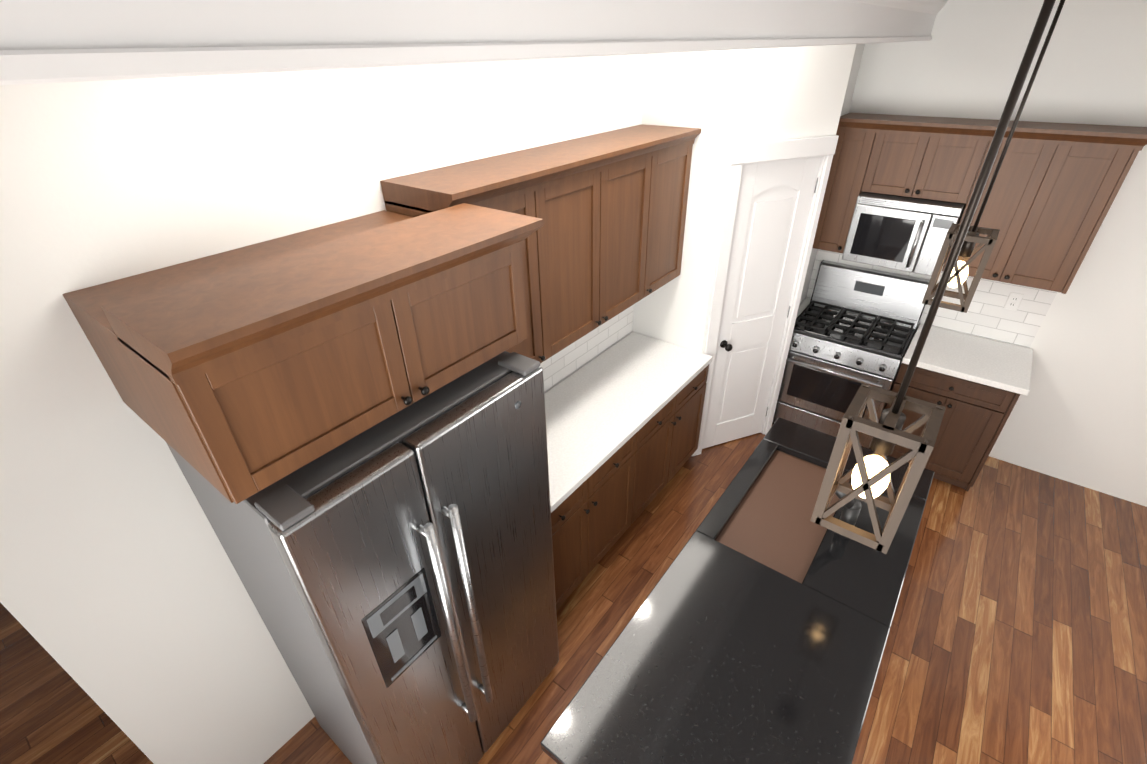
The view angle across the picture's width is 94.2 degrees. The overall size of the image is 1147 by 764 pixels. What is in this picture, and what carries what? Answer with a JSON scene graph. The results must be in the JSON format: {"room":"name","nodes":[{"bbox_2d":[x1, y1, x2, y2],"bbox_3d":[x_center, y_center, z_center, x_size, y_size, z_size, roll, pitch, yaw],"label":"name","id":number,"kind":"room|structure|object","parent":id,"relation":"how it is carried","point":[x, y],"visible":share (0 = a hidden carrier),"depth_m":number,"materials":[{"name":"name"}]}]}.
{"room":"kitchen","nodes":[
{"label":"kitchen","id":0,"kind":"room"},
{"bbox_2d":[0,54,644,763],"bbox_3d":[-0.212,-0.423,3.042,0.120,2.900,4.645,22,39,31],"label":"wall","id":1,"kind":"structure","parent":0,"point":[126,602],"depth_m":1.62,"materials":[{"name":"white paint"}]},
{"bbox_2d":[62,203,543,503],"bbox_3d":[-0.697,-0.219,1.583,0.747,0.405,1.028,22,39,31],"label":"upper cabinet","id":2,"kind":"object","parent":1,"relation":"attached to","point":[238,375],"visible":1,"depth_m":1.29,"materials":[{"name":"brown wood"}]},
{"bbox_2d":[380,156,555,363],"bbox_3d":[-0.409,-0.431,2.282,0.347,0.876,0.523,22,39,31],"label":"upper cabinet","id":3,"kind":"object","parent":1,"relation":"attached to","point":[503,183],"depth_m":2.11,"materials":[{"name":"brown wood"}]},
{"bbox_2d":[497,130,663,352],"bbox_3d":[-0.007,-0.719,2.723,0.347,0.876,1.046,22,39,31],"label":"upper cabinet","id":4,"kind":"object","parent":1,"relation":"attached to","point":[603,244],"depth_m":2.63,"materials":[{"name":"brown wood"}]},
{"bbox_2d":[540,305,633,391],"bbox_3d":[-0.144,-0.181,3.172,0.006,0.510,1.892,22,39,31],"label":"tile backsplash","id":5,"kind":"structure","parent":1,"relation":"attached to","point":[565,362],"depth_m":3.49,"materials":[{"name":"white tile"}]},
{"bbox_2d":[616,124,695,291],"bbox_3d":[0.395,-1.007,3.164,0.347,0.876,0.523,22,39,31],"label":"upper cabinet","id":6,"kind":"object","parent":1,"relation":"attached to","point":[675,161],"depth_m":3.09,"materials":[{"name":"brown wood"}]},
{"bbox_2d":[0,425,1146,763],"bbox_3d":[0.643,1.875,2.158,14.000,0.060,11.000,22,39,31],"label":"floor","id":7,"kind":"structure","parent":0,"point":[1018,631],"depth_m":2.84,"materials":[{"name":"brown wood"}]},
{"bbox_2d":[165,351,558,763],"bbox_3d":[-0.627,0.793,2.137,0.804,1.830,0.910,22,39,31],"label":"fridge","id":8,"kind":"object","parent":7,"relation":"on","point":[395,572],"visible":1,"depth_m":1.67,"materials":[{"name":"silver metal"}]},
{"bbox_2d":[551,424,647,610],"bbox_3d":[-0.147,0.730,3.108,0.621,0.880,1.002,22,39,31],"label":"base cabinet","id":9,"kind":"object","parent":7,"relation":"on","point":[587,525],"depth_m":2.96,"materials":[{"name":"brown wood"}]},
{"bbox_2d":[544,332,711,515],"bbox_3d":[0.118,0.154,3.150,0.636,0.040,1.890,22,39,31],"label":"countertop","id":10,"kind":"structure","parent":9,"relation":"on","point":[595,411],"depth_m":3.18,"materials":[{"name":"white stone"}]},
{"bbox_2d":[640,364,708,513],"bbox_3d":[0.386,0.349,3.693,0.621,0.880,1.002,22,39,31],"label":"base cabinet","id":11,"kind":"object","parent":7,"relation":"on","point":[671,438],"depth_m":3.54,"materials":[{"name":"brown wood"}]},
{"bbox_2d":[541,417,934,763],"bbox_3d":[0.840,1.037,2.291,0.770,1.205,2.083,22,39,31],"label":"kitchen island","id":12,"kind":"object","parent":7,"relation":"on","point":[756,630],"visible":0.94,"depth_m":1.90,"materials":[{"name":"black stone"}]},
{"bbox_2d":[772,260,929,448],"bbox_3d":[2.057,-0.154,4.083,0.763,1.257,0.707,22,39,31],"label":"stove","id":13,"kind":"object","parent":7,"relation":"on","point":[855,327],"visible":0.94,"depth_m":3.94,"materials":[{"name":"silver metal"}]},
{"bbox_2d":[885,324,1032,490],"bbox_3d":[2.660,0.197,3.825,0.682,0.920,0.636,22,39,31],"label":"base cabinet","id":14,"kind":"object","parent":7,"relation":"on","point":[976,386],"visible":0.85,"depth_m":3.54,"materials":[{"name":"brown wood"}]},
{"bbox_2d":[632,49,759,353],"bbox_3d":[0.704,-0.755,3.537,0.614,2.900,0.120,22,39,31],"label":"wall","id":15,"kind":"structure","parent":0,"point":[723,100],"depth_m":3.07,"materials":[{"name":"white paint"}]},
{"bbox_2d":[796,298,810,317],"bbox_3d":[1.760,-0.160,4.415,0.055,0.920,0.633,22,39,31],"label":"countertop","id":16,"kind":"structure","parent":0,"point":[804,304],"depth_m":4.27,"materials":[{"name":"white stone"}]},
{"bbox_2d":[748,44,864,433],"bbox_3d":[1.440,-0.909,3.758,0.450,2.900,1.263,22,39,31],"label":"wall","id":17,"kind":"structure","parent":0,"point":[801,92],"depth_m":2.96,"materials":[{"name":"white paint"}]},
{"bbox_2d":[702,157,820,448],"bbox_3d":[1.249,-0.422,3.719,0.345,2.102,0.514,22,39,31],"label":"pantry door","id":18,"kind":"structure","parent":17,"relation":"in","point":[773,206],"depth_m":3.59,"materials":[{"name":"white wood"}]},
{"bbox_2d":[692,135,838,455],"bbox_3d":[1.220,-0.467,3.688,0.745,2.235,0.127,-13,34,-17],"label":"door frame","id":19,"kind":"structure","parent":17,"relation":"attached to","point":[742,154],"depth_m":3.31,"materials":[{"name":"white wood"}]},
{"bbox_2d":[799,248,819,304],"bbox_3d":[1.694,-0.751,4.023,0.006,0.500,0.668,22,39,31],"label":"tile backsplash","id":20,"kind":"structure","parent":17,"relation":"attached to","point":[811,271],"depth_m":4.24,"materials":[{"name":"white tile"}]},
{"bbox_2d":[810,0,1146,506],"bbox_3d":[4.730,-0.076,2.344,8.920,2.900,0.120,22,39,31],"label":"wall","id":21,"kind":"structure","parent":0,"point":[1078,415],"depth_m":3.29,"materials":[{"name":"white paint"}]},
{"bbox_2d":[812,113,887,253],"bbox_3d":[1.914,-1.379,3.729,0.248,0.868,0.301,22,39,31],"label":"upper cabinet","id":22,"kind":"object","parent":21,"relation":"attached to","point":[856,132],"depth_m":3.58,"materials":[{"name":"brown wood"}]},
{"bbox_2d":[864,115,999,208],"bbox_3d":[2.247,-1.428,3.395,0.598,0.438,0.301,22,39,31],"label":"upper cabinet","id":23,"kind":"object","parent":21,"relation":"attached to","point":[923,157],"depth_m":3.27,"materials":[{"name":"brown wood"}]},
{"bbox_2d":[842,192,965,275],"bbox_3d":[2.210,-1.018,3.591,0.587,0.446,0.434,22,39,31],"label":"microwave","id":24,"kind":"object","parent":23,"relation":"attached to","point":[903,233],"visible":0.88,"depth_m":3.47,"materials":[{"name":"silver metal"}]},
{"bbox_2d":[808,250,1056,347],"bbox_3d":[2.507,-0.677,3.882,1.490,0.500,0.006,22,39,31],"label":"tile backsplash","id":25,"kind":"structure","parent":21,"relation":"attached to","point":[987,315],"depth_m":3.67,"materials":[{"name":"white tile"}]},
{"bbox_2d":[1004,292,1023,310],"bbox_3d":[2.942,-0.538,3.565,0.072,0.118,0.008,22,39,31],"label":"electrical outlet","id":26,"kind":"object","parent":25,"relation":"attached to","point":[1013,301],"visible":1,"depth_m":3.56,"materials":[{"name":"white plastic"}]},
{"bbox_2d":[942,120,1146,293],"bbox_3d":[2.743,-1.052,3.188,0.640,0.868,0.301,22,39,31],"label":"upper cabinet","id":27,"kind":"object","parent":21,"relation":"attached to","point":[1054,191],"depth_m":3.02,"materials":[{"name":"brown wood"}]},
{"bbox_3d":[0.593,-0.641,0.562,14.000,0.100,11.000,22,39,31],"label":"ceiling","id":28,"kind":"structure","parent":0,"visible":0},
{"bbox_2d":[0,0,946,84],"bbox_3d":[0.379,-0.951,1.336,0.210,0.200,5.740,22,39,31],"label":"ceiling beam","id":29,"kind":"structure","parent":28,"relation":"attached to","point":[50,41],"depth_m":0.61,"materials":[{"name":"white paint"}]},
{"bbox_2d":[810,0,1055,553],"bbox_3d":[0.569,-0.150,0.822,0.140,1.006,0.140,22,39,31],"label":"pendant light","id":30,"kind":"object","parent":28,"relation":"hanging from","point":[870,475],"visible":1,"depth_m":0.95,"materials":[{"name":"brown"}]},
{"bbox_2d":[921,0,1064,312],"bbox_3d":[1.364,-0.719,1.694,0.140,1.006,0.140,22,39,31],"label":"pendant light","id":31,"kind":"object","parent":28,"relation":"hanging from","point":[959,274],"visible":0.92,"depth_m":1.83,"materials":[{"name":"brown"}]}
]}

